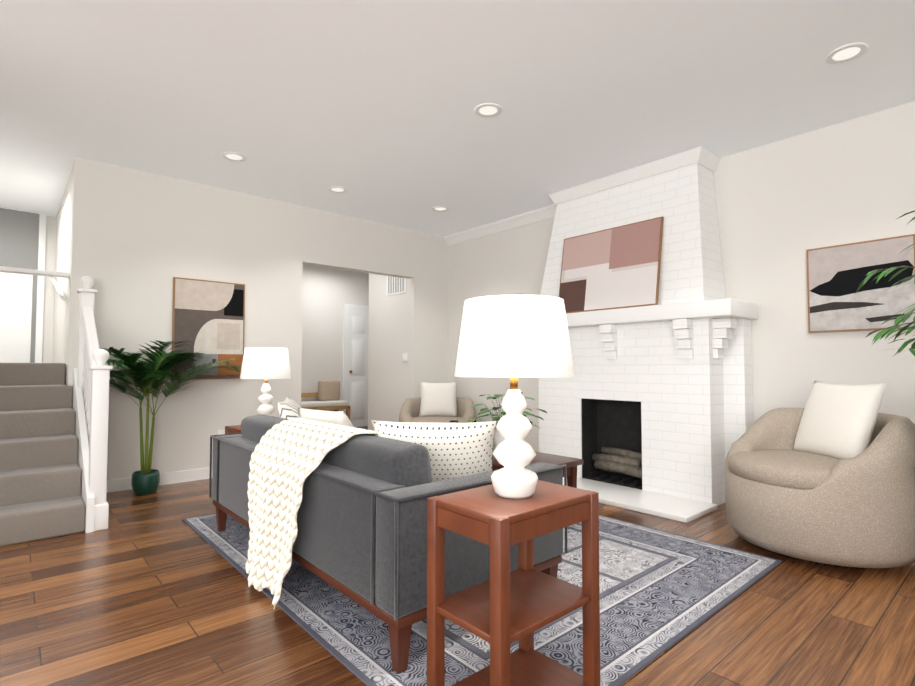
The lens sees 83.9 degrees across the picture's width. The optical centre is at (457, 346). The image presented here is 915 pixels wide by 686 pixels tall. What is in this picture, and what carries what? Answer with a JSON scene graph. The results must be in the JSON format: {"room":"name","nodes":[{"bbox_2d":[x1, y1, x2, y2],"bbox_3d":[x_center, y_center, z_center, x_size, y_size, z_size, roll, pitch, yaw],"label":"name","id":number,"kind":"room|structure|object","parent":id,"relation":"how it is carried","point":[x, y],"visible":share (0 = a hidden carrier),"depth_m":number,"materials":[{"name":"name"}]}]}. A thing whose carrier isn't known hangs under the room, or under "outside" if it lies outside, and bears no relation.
{"room":"living room","nodes":[
{"label":"living room","id":0,"kind":"room"},
{"bbox_2d":[42,215,54,362],"bbox_3d":[-5.014,-0.124,5.412,1.110,2.740,0.120,2,-3,-41],"label":"wall","id":1,"kind":"structure","parent":0,"point":[50,220],"depth_m":5.72,"materials":[{"name":"white paint"}]},
{"bbox_2d":[0,208,45,362],"bbox_3d":[-4.873,-0.874,5.462,0.690,2.093,0.028,2,-3,-41],"label":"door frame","id":2,"kind":"structure","parent":1,"relation":"attached to","point":[22,239],"depth_m":5.56,"materials":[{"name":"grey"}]},
{"bbox_2d":[51,165,72,384],"bbox_3d":[-3.866,-0.139,5.036,0.120,2.740,2.200,2,-3,-41],"label":"wall","id":3,"kind":"structure","parent":0,"point":[56,306],"depth_m":4.81,"materials":[{"name":"white paint"}]},
{"bbox_2d":[50,277,66,299],"bbox_3d":[-3.904,-0.590,4.960,0.040,0.439,1.858,2,-3,-41],"label":"wall rail","id":4,"kind":"object","parent":3,"relation":"attached to","point":[58,289],"visible":0.98,"depth_m":4.64,"materials":[{"name":"white wood"}]},
{"bbox_2d":[225,425,240,433],"bbox_3d":[-1.404,0.878,3.737,0.460,0.590,0.420,2,-3,-41],"label":"side table","id":5,"kind":"object","parent":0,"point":[232,429],"visible":0.15,"depth_m":3.68,"materials":[{"name":"brown wood"}]},
{"bbox_2d":[240,347,290,415],"bbox_3d":[-1.412,0.295,3.752,0.356,0.575,0.356,2,-3,-41],"label":"table lamp","id":6,"kind":"object","parent":5,"relation":"on","point":[265,363],"visible":0.77,"depth_m":3.63,"materials":[{"name":"white ceramic"}]},
{"bbox_2d":[67,157,447,479],"bbox_3d":[-1.609,-0.122,5.472,4.090,2.740,0.120,2,-3,-41],"label":"wall","id":7,"kind":"structure","parent":0,"point":[140,240],"depth_m":4.74,"materials":[{"name":"white paint"}]},
{"bbox_2d":[107,468,209,492],"bbox_3d":[-2.374,1.168,4.662,1.964,0.100,0.014,2,-3,-41],"label":"baseboard","id":8,"kind":"structure","parent":7,"relation":"attached to","point":[113,485],"depth_m":4.51,"materials":[{"name":"white"}]},
{"bbox_2d":[171,277,244,379],"bbox_3d":[-2.313,-0.159,4.753,0.620,0.920,0.031,2,-3,-41],"label":"wall art","id":9,"kind":"object","parent":7,"relation":"attached to","point":[208,316],"visible":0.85,"depth_m":4.74,"materials":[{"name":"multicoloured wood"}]},
{"bbox_2d":[218,430,224,434],"bbox_3d":[-2.228,0.844,4.807,0.070,0.120,0.008,2,-3,-41],"label":"outlet","id":10,"kind":"object","parent":7,"relation":"attached to","point":[220,432],"visible":0.25,"depth_m":4.80,"materials":[{"name":"white plastic"}]},
{"bbox_2d":[301,264,364,426],"bbox_3d":[-1.928,-0.001,8.648,4.140,2.740,0.120,2,-3,-41],"label":"wall","id":11,"kind":"structure","parent":0,"point":[327,293],"depth_m":8.36,"materials":[{"name":"white paint"}]},
{"bbox_2d":[343,304,368,426],"bbox_3d":[-1.564,0.326,8.835,0.910,2.100,0.059,2,-3,-41],"label":"door","id":12,"kind":"structure","parent":11,"relation":"attached to","point":[355,353],"depth_m":8.70,"materials":[{"name":"white wood"}]},
{"bbox_2d":[365,273,372,430],"bbox_3d":[-0.247,-0.029,7.929,2.560,2.740,0.120,2,-3,-41],"label":"wall","id":13,"kind":"structure","parent":0,"point":[368,276],"depth_m":7.09,"materials":[{"name":"white paint"}]},
{"bbox_2d":[373,274,407,430],"bbox_3d":[-0.844,-0.073,6.761,0.120,2.740,0.810,2,-3,-41],"label":"wall","id":14,"kind":"structure","parent":0,"point":[390,313],"depth_m":6.73,"materials":[{"name":"white paint"}]},
{"bbox_2d":[387,276,405,295],"bbox_3d":[-0.800,-0.833,6.635,0.015,0.290,0.440,2,-3,-41],"label":"air vent","id":15,"kind":"object","parent":14,"relation":"in","point":[396,285],"visible":0.71,"depth_m":6.63,"materials":[{"name":"white metal"}]},
{"bbox_2d":[402,354,406,361],"bbox_3d":[-0.666,0.135,6.443,0.019,0.100,0.090,2,-3,-41],"label":"light switch","id":16,"kind":"object","parent":14,"relation":"attached to","point":[404,357],"visible":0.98,"depth_m":6.43,"materials":[{"name":"white plastic"}]},
{"bbox_2d":[0,426,914,685],"bbox_3d":[-1.156,1.150,2.214,11.600,0.050,13.700,2,-3,-41],"label":"floor","id":17,"kind":"structure","parent":0,"point":[153,589],"depth_m":2.08,"materials":[{"name":"brown wood"}]},
{"bbox_2d":[0,363,85,545],"bbox_3d":[-3.861,0.662,4.090,1.136,1.068,3.338,2,-3,-41],"label":"carpeted stairs","id":18,"kind":"structure","parent":17,"relation":"on","point":[40,481],"depth_m":3.45,"materials":[{"name":"beige carpet"}]},
{"bbox_2d":[0,266,112,532],"bbox_3d":[-2.908,0.273,3.624,0.580,1.810,1.400,2,-3,-41],"label":"rail","id":19,"kind":"object","parent":18,"relation":"on","point":[91,379],"visible":0.98,"depth_m":3.31,"materials":[{"name":"white wood"}]},
{"bbox_2d":[100,340,241,494],"bbox_3d":[-2.195,0.573,4.134,1.140,1.250,0.978,2,-3,-41],"label":"palm plant","id":20,"kind":"object","parent":17,"relation":"on","point":[145,479],"visible":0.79,"depth_m":4.13,"materials":[{"name":"green plant"}]},
{"bbox_2d":[301,380,349,419],"bbox_3d":[-2.200,0.934,7.988,0.930,0.820,0.420,2,-3,-41],"label":"chair","id":21,"kind":"object","parent":17,"relation":"on","point":[327,394],"visible":0.69,"depth_m":8.08,"materials":[{"name":"beige fabric"}]},
{"bbox_2d":[399,382,476,422],"bbox_3d":[-0.222,0.832,5.774,0.883,0.858,0.883,2,-3,-41],"label":"swivel chair","id":22,"kind":"object","parent":17,"relation":"on","point":[438,402],"visible":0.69,"depth_m":5.86,"materials":[{"name":"fabric"}]},
{"bbox_2d":[182,513,781,685],"bbox_3d":[-0.072,1.154,3.079,2.210,0.008,2.930,2,-3,-41],"label":"rug","id":23,"kind":"object","parent":17,"relation":"on","point":[661,591],"visible":0.33,"depth_m":2.19,"materials":[{"name":"grey fabric"}]},
{"bbox_2d":[209,397,567,673],"bbox_3d":[-0.580,0.720,2.703,1.042,0.822,2.071,2,-3,-41],"label":"sofa","id":24,"kind":"object","parent":23,"relation":"on","point":[337,500],"visible":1,"depth_m":2.13,"materials":[{"name":"grey fabric"}]},
{"bbox_2d":[427,480,600,685],"bbox_3d":[0.169,0.763,1.498,0.430,0.650,0.295,2,-3,-41],"label":"side table","id":25,"kind":"object","parent":23,"relation":"on","point":[502,609],"visible":0.88,"depth_m":1.46,"materials":[{"name":"brown wood"}]},
{"bbox_2d":[455,295,574,498],"bbox_3d":[0.169,0.150,1.522,0.356,0.575,0.356,2,-3,-41],"label":"table lamp","id":26,"kind":"object","parent":25,"relation":"on","point":[513,338],"visible":1,"depth_m":1.40,"materials":[{"name":"white ceramic"}]},
{"bbox_2d":[492,445,582,487],"bbox_3d":[0.255,0.956,3.579,0.550,0.418,1.120,2,-3,-41],"label":"coffee table","id":27,"kind":"object","parent":23,"relation":"on","point":[571,463],"visible":0.19,"depth_m":3.32,"materials":[{"name":"brown wood"}]},
{"bbox_2d":[466,392,546,447],"bbox_3d":[0.342,0.538,3.616,0.740,0.419,0.604,2,-3,-41],"label":"potted plant","id":28,"kind":"object","parent":27,"relation":"on","point":[498,438],"visible":0.4,"depth_m":3.56,"materials":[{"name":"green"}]},
{"bbox_2d":[539,146,757,522],"bbox_3d":[1.263,-0.160,4.420,0.918,2.736,2.150,2,-3,-41],"label":"fireplace","id":29,"kind":"object","parent":17,"relation":"on","point":[648,409],"visible":0.85,"depth_m":4.08,"materials":[{"name":"white brick"}]},
{"bbox_2d":[559,216,663,313],"bbox_3d":[1.306,-0.682,4.458,0.138,0.734,0.980,2,-3,-41],"label":"framed picture","id":30,"kind":"object","parent":29,"relation":"on","point":[618,267],"visible":0.88,"depth_m":4.39,"materials":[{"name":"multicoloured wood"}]},
{"bbox_2d":[725,380,914,567],"bbox_3d":[2.073,0.678,2.949,0.933,0.950,0.933,2,-3,-41],"label":"swivel chair","id":31,"kind":"object","parent":17,"relation":"on","point":[826,475],"visible":1,"depth_m":2.65,"materials":[{"name":"fabric"}]},
{"bbox_2d":[856,210,914,468],"bbox_3d":[2.448,0.196,2.438,0.868,1.874,0.819,2,-3,-41],"label":"ficus tree","id":32,"kind":"object","parent":17,"relation":"on","point":[897,321],"visible":1,"depth_m":2.57,"materials":[{"name":"green plant"}]},
{"bbox_2d":[0,0,914,236],"bbox_3d":[-1.156,-1.643,2.320,11.600,0.060,13.700,2,-3,-41],"label":"ceiling","id":33,"kind":"structure","parent":0,"point":[369,105],"depth_m":3.14,"materials":[{"name":"white paint"}]},
{"bbox_2d":[221,152,246,161],"bbox_3d":[-1.810,-1.540,4.125,0.190,0.007,0.190,2,-3,-41],"label":"recessed light","id":34,"kind":"object","parent":33,"relation":"in","point":[235,156],"visible":0.98,"depth_m":4.12,"materials":[{"name":"white plastic"}]},
{"bbox_2d":[328,186,347,192],"bbox_3d":[-1.151,-1.511,4.889,0.190,0.007,0.190,2,-3,-41],"label":"recessed light","id":35,"kind":"object","parent":33,"relation":"in","point":[337,189],"visible":1,"depth_m":4.88,"materials":[{"name":"white plastic"}]},
{"bbox_2d":[432,206,448,211],"bbox_3d":[-0.183,-1.488,5.484,0.190,0.007,0.190,2,-3,-41],"label":"recessed light","id":36,"kind":"object","parent":33,"relation":"in","point":[440,208],"visible":1,"depth_m":5.47,"materials":[{"name":"white plastic"}]},
{"bbox_2d":[474,103,501,117],"bbox_3d":[0.203,-1.569,3.377,0.190,0.007,0.190,2,-3,-41],"label":"recessed light","id":37,"kind":"object","parent":33,"relation":"in","point":[486,110],"visible":1,"depth_m":3.38,"materials":[{"name":"white plastic"}]},
{"bbox_2d":[825,42,868,63],"bbox_3d":[2.112,-1.592,2.764,0.190,0.007,0.190,2,-3,-41],"label":"recessed light","id":38,"kind":"object","parent":33,"relation":"in","point":[846,53],"visible":1,"depth_m":2.76,"materials":[{"name":"white plastic"}]},
{"bbox_2d":[448,101,914,451],"bbox_3d":[3.056,-0.210,3.167,0.120,2.740,9.500,2,-3,-41],"label":"wall","id":39,"kind":"structure","parent":0,"point":[784,205],"depth_m":3.77,"materials":[{"name":"white paint"}]},
{"bbox_2d":[444,204,556,245],"bbox_3d":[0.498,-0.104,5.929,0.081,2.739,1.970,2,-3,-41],"label":"crown molding","id":40,"kind":"structure","parent":39,"relation":"attached to","point":[509,223],"depth_m":5.92,"materials":[{"name":"white wood"}]},
{"bbox_2d":[806,234,914,332],"bbox_3d":[2.718,-0.409,3.444,0.030,0.600,0.590,2,-3,-41],"label":"wall art","id":41,"kind":"object","parent":39,"relation":"attached to","point":[837,275],"visible":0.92,"depth_m":3.43,"materials":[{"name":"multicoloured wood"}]}
]}

